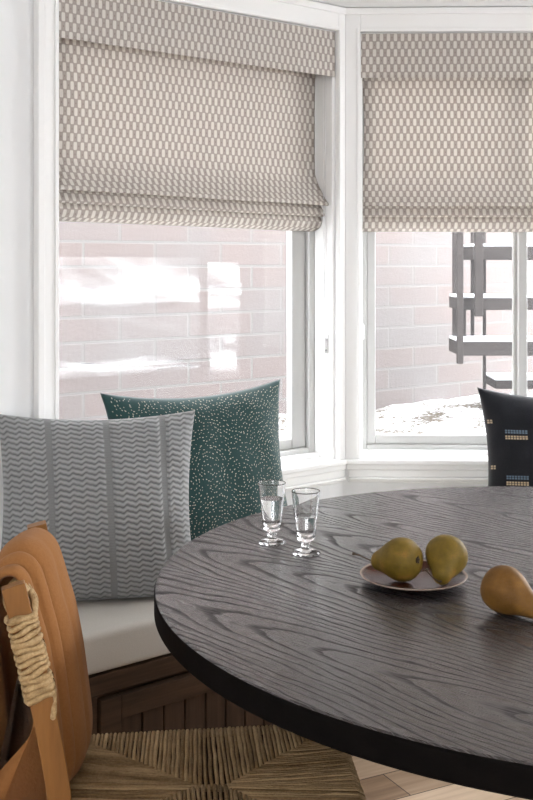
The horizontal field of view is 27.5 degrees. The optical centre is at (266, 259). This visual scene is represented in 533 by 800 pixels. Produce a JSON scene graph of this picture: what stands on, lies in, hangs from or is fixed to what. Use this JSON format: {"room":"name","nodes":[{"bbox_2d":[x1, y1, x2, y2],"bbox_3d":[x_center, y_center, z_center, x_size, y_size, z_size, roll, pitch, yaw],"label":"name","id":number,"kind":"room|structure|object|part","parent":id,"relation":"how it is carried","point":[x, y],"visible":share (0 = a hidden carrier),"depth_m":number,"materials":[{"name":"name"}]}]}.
{"room":"dining room","nodes":[
{"label":"dining room","id":0,"kind":"room"},
{"bbox_2d":[0,0,342,550],"bbox_3d":[-0.562,0.250,3.049,2.040,2.160,0.170,0,0,-39],"label":"wall","id":1,"kind":"structure","parent":0,"point":[16,16],"depth_m":2.86,"materials":[{"name":"paint"}]},
{"bbox_2d":[34,0,345,459],"bbox_3d":[-0.176,-0.087,3.234,1.116,1.482,0.030,0,0,-39],"label":"trim","id":2,"kind":"structure","parent":1,"relation":"attached to","point":[308,13],"depth_m":2.91,"materials":[{"name":"paint"}]},
{"bbox_2d":[156,0,334,462],"bbox_3d":[-0.233,-0.048,3.308,1.051,1.404,0.158,0,0,-39],"label":"window","id":3,"kind":"structure","parent":1,"relation":"in","point":[310,371],"depth_m":3.61,"materials":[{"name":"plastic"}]},
{"bbox_2d":[59,0,334,320],"bbox_3d":[-0.203,-0.273,3.293,1.015,0.946,0.106,0,0,-39],"label":"roman shade","id":4,"kind":"object","parent":3,"relation":"attached to","point":[170,114],"visible":0.96,"depth_m":3.27,"materials":[{"name":"fabric"}]},
{"bbox_3d":[-0.205,-0.455,3.295,0.995,0.553,0.071,0,0,-39],"label":"panel","id":5,"kind":"part","parent":4,"relation":"part of","materials":[{"name":"fabric"}]},
{"bbox_3d":[0.190,-0.245,3.587,0.013,0.890,0.002,0,0,-39],"label":"cord","id":6,"kind":"part","parent":4,"relation":"part of","materials":[{"name":"white plastic"}]},
{"bbox_3d":[-0.259,-0.043,3.340,0.979,1.334,0.030,0,0,-39],"label":"sash","id":7,"kind":"part","parent":3,"relation":"part of","materials":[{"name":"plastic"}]},
{"bbox_3d":[-0.260,-0.048,3.341,1.051,1.404,0.067,0,0,-39],"label":"frame","id":8,"kind":"part","parent":3,"relation":"part of","materials":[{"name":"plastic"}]},
{"bbox_2d":[321,333,328,352],"bbox_3d":[0.194,0.273,3.583,0.017,0.064,0.034,0,0,-39],"label":"cleat","id":9,"kind":"object","parent":3,"relation":"attached to","point":[324,340],"visible":1,"depth_m":3.58,"materials":[{"name":"white plastic"}]},
{"bbox_2d":[281,457,346,491],"bbox_3d":[-0.230,0.693,3.287,1.132,0.078,0.180,0,0,-39],"label":"trim","id":10,"kind":"structure","parent":1,"relation":"attached to","point":[319,471],"depth_m":3.50,"materials":[{"name":"paint"}]},
{"bbox_2d":[343,32,487,495],"bbox_3d":[0.860,0.250,3.669,1.210,2.160,0.170,0,0,2],"label":"wall","id":11,"kind":"structure","parent":0,"point":[349,488],"depth_m":3.60,"materials":[{"name":"paint"}]},
{"bbox_2d":[346,455,487,482],"bbox_3d":[0.859,0.693,3.644,1.198,0.078,0.180,0,0,1],"label":"trim","id":12,"kind":"structure","parent":11,"relation":"attached to","point":[369,468],"depth_m":3.58,"materials":[{"name":"paint"}]},
{"bbox_2d":[345,7,532,458],"bbox_3d":[0.857,-0.087,3.572,1.198,1.482,0.025,0,0,1],"label":"trim","id":13,"kind":"structure","parent":11,"relation":"attached to","point":[394,19],"depth_m":3.58,"materials":[{"name":"paint"}]},
{"bbox_2d":[360,32,532,457],"bbox_3d":[0.860,-0.048,3.663,1.098,1.404,0.158,0,0,1],"label":"window","id":14,"kind":"structure","parent":11,"relation":"in","point":[371,443],"depth_m":3.69,"materials":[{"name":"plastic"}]},
{"bbox_2d":[362,321,363,339],"bbox_3d":[0.317,0.233,3.622,0.017,0.064,0.034,0,0,1],"label":"cleat","id":15,"kind":"object","parent":14,"relation":"attached to","point":[362,321],"visible":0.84,"depth_m":3.62,"materials":[{"name":"white plastic"}]},
{"bbox_3d":[0.861,-0.048,3.706,1.098,1.404,0.067,0,0,2],"label":"frame","id":16,"kind":"part","parent":14,"relation":"part of","materials":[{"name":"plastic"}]},
{"bbox_2d":[361,33,532,316],"bbox_3d":[0.858,-0.278,3.632,1.091,0.936,0.106,0,0,2],"label":"roman shade","id":17,"kind":"object","parent":14,"relation":"attached to","point":[448,117],"visible":0.99,"depth_m":3.67,"materials":[{"name":"fabric"}]},
{"bbox_3d":[0.318,-0.250,3.628,0.007,0.880,0.002,0,0,1],"label":"cord","id":18,"kind":"part","parent":17,"relation":"part of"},
{"bbox_3d":[0.858,-0.454,3.636,1.071,0.553,0.070,0,0,2],"label":"panel","id":19,"kind":"part","parent":17,"relation":"part of","materials":[{"name":"fabric"}]},
{"bbox_3d":[0.610,-0.043,3.699,0.542,1.334,0.024,0,0,2],"label":"sash","id":20,"kind":"part","parent":14,"relation":"part of","materials":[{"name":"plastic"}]},
{"bbox_3d":[1.111,-0.043,3.714,0.542,1.334,0.024,0,0,1],"label":"sash","id":21,"kind":"part","parent":14,"relation":"part of","materials":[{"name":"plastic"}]},
{"bbox_2d":[309,0,532,7],"bbox_3d":[0.846,-0.890,0.200,4.536,0.120,7.040,0,0,0],"label":"ceiling","id":22,"kind":"structure","parent":0,"point":[341,3],"depth_m":3.53,"materials":[{"name":"paint"}]},
{"bbox_2d":[351,755,528,799],"bbox_3d":[0.846,1.380,0.200,4.536,0.100,7.040,0,0,0],"label":"floor","id":23,"kind":"structure","parent":0,"point":[378,781],"depth_m":2.75,"materials":[{"name":"brown wood"}]},
{"bbox_2d":[88,653,273,737],"bbox_3d":[-0.237,1.145,2.910,1.611,0.371,0.428,0,0,-39],"label":"window bench","id":24,"kind":"object","parent":23,"relation":"on","point":[156,693],"visible":0.18,"depth_m":2.62,"materials":[{"name":"brown wood"}]},
{"bbox_2d":[76,597,169,674],"bbox_3d":[-0.232,0.907,2.909,1.596,0.095,0.428,0,0,-39],"label":"seat cushion","id":25,"kind":"object","parent":24,"relation":"on","point":[116,633],"visible":0.02,"depth_m":2.58,"materials":[{"name":"beige fabric"}]},
{"bbox_2d":[0,410,194,600],"bbox_3d":[-0.434,0.627,2.798,0.517,0.462,0.211,0,0,-10],"label":"pillow","id":26,"kind":"object","parent":25,"relation":"on","point":[113,494],"visible":0.77,"depth_m":2.74,"materials":[{"name":"grey fabric"}]},
{"bbox_2d":[100,379,287,539],"bbox_3d":[-0.176,0.612,3.104,0.605,0.499,0.189,0,0,-35],"label":"pillow","id":27,"kind":"object","parent":25,"relation":"on","point":[235,446],"visible":0.4,"depth_m":3.09,"materials":[{"name":"teal fabric"}]},
{"bbox_3d":[-0.173,1.145,2.707,1.455,0.369,0.020,0,0,-39],"label":"frame","id":28,"kind":"part","parent":24,"relation":"part of","materials":[{"name":"brown wood"}]},
{"bbox_2d":[1,520,365,799],"bbox_3d":[-0.134,0.903,1.822,0.630,0.864,0.507,0,0,0],"label":"dining chair","id":29,"kind":"object","parent":23,"relation":"on","point":[266,762],"visible":0.86,"depth_m":1.84,"materials":[{"name":"brown wood"}]},
{"bbox_3d":[-0.350,0.913,1.663,0.119,0.842,0.059,0,0,0],"label":"post","id":30,"kind":"part","parent":29,"relation":"part of","materials":[{"name":"brown wood"}]},
{"bbox_3d":[-0.390,0.902,1.978,0.107,0.863,0.065,0,0,-14],"label":"post","id":31,"kind":"part","parent":29,"relation":"part of","materials":[{"name":"brown wood"}]},
{"bbox_2d":[0,527,92,799],"bbox_3d":[-0.386,0.747,1.815,0.177,0.566,0.239,0,0,0],"label":"chair back","id":32,"kind":"object","parent":29,"relation":"on","point":[34,556],"visible":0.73,"depth_m":1.76,"materials":[{"name":"leather"}]},
{"bbox_3d":[-0.090,0.896,1.822,0.543,0.048,0.508,0,0,0],"label":"rush seat","id":33,"kind":"part","parent":29,"relation":"part of","materials":[{"name":"beige wicker"}]},
{"bbox_2d":[154,486,532,799],"bbox_3d":[0.598,0.955,1.998,1.600,0.750,1.600,0,0,0],"label":"dining table","id":34,"kind":"object","parent":23,"relation":"on","point":[438,685],"visible":0.8,"depth_m":1.68,"materials":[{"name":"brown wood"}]},
{"bbox_2d":[258,480,285,545],"bbox_3d":[0.011,0.518,2.234,0.058,0.124,0.058,0,0,0],"label":"drinking glass","id":35,"kind":"object","parent":34,"relation":"on","point":[271,492],"visible":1,"depth_m":2.22,"materials":[{"name":"clear glass"}]},
{"bbox_2d":[291,488,319,556],"bbox_3d":[0.078,0.518,2.154,0.058,0.124,0.058,0,0,-23],"label":"drinking glass","id":36,"kind":"object","parent":34,"relation":"on","point":[305,500],"visible":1,"depth_m":2.14,"materials":[{"name":"clear glass"}]},
{"bbox_2d":[360,560,467,591],"bbox_3d":[0.264,0.571,1.958,0.192,0.017,0.192,0,0,0],"label":"plate","id":37,"kind":"object","parent":34,"relation":"on","point":[423,582],"visible":0.62,"depth_m":1.94,"materials":[{"name":"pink ceramic"}]},
{"bbox_2d":[352,537,422,581],"bbox_3d":[0.224,0.534,1.968,0.077,0.078,0.128,0,0,-39],"label":"pear","id":38,"kind":"object","parent":37,"relation":"on","point":[400,559],"visible":1,"depth_m":1.92,"materials":[{"name":"green food"}]},
{"bbox_3d":[0.179,0.542,1.988,0.046,0.017,0.008,0,0,14],"label":"stem","id":39,"kind":"part","parent":38,"relation":"part of","materials":[{"name":"brown plant"}]},
{"bbox_2d":[425,534,467,584],"bbox_3d":[0.318,0.532,1.941,0.085,0.078,0.095,0,0,0],"label":"pear","id":40,"kind":"object","parent":37,"relation":"on","point":[446,555],"visible":1,"depth_m":1.92,"materials":[{"name":"green food"}]},
{"bbox_3d":[0.293,0.550,1.901,0.037,0.027,0.010,0,0,-25],"label":"stem","id":41,"kind":"part","parent":40,"relation":"part of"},
{"bbox_2d":[480,565,532,618],"bbox_3d":[0.400,0.541,1.774,0.077,0.077,0.114,0,0,-31],"label":"pear","id":42,"kind":"object","parent":34,"relation":"on","point":[503,589],"visible":1,"depth_m":1.76,"materials":[{"name":"brown food"}]},
{"bbox_3d":[0.852,1.145,3.359,1.192,0.371,0.422,0,0,2],"label":"window bench","id":43,"kind":"object","parent":23,"relation":"on","visible":0},
{"bbox_3d":[0.852,0.908,3.352,1.182,0.095,0.428,0,0,2],"label":"seat cushion","id":44,"kind":"object","parent":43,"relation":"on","visible":0},
{"bbox_2d":[477,387,532,486],"bbox_3d":[0.905,0.626,3.313,0.524,0.463,0.212,0,0,6],"label":"pillow","id":45,"kind":"object","parent":44,"relation":"on","point":[508,418],"visible":0.76,"depth_m":3.29,"materials":[{"name":"black fabric"}]},
{"label":"outside","id":46,"kind":"structure","parent":0,"visible":0},
{"bbox_2d":[279,390,532,438],"bbox_3d":[0.882,0.707,5.821,15.250,0.093,8.873,0,0,0],"label":"ground","id":47,"kind":"structure","parent":46,"point":[460,415],"depth_m":4.92,"materials":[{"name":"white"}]},
{"bbox_2d":[59,221,532,419],"bbox_3d":[0.033,-0.195,5.097,7.800,2.450,0.201,0,0,-37],"label":"wall","id":48,"kind":"structure","parent":47,"relation":"on","point":[146,311],"depth_m":4.79,"materials":[{"name":"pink brick"}]},
{"bbox_2d":[449,232,532,388],"bbox_3d":[1.226,-0.087,4.968,0.804,1.569,0.525,0,0,0],"label":"trellis","id":49,"kind":"structure","parent":47,"relation":"on","point":[478,251],"depth_m":4.84,"materials":[{"name":"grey wood"}]}
]}

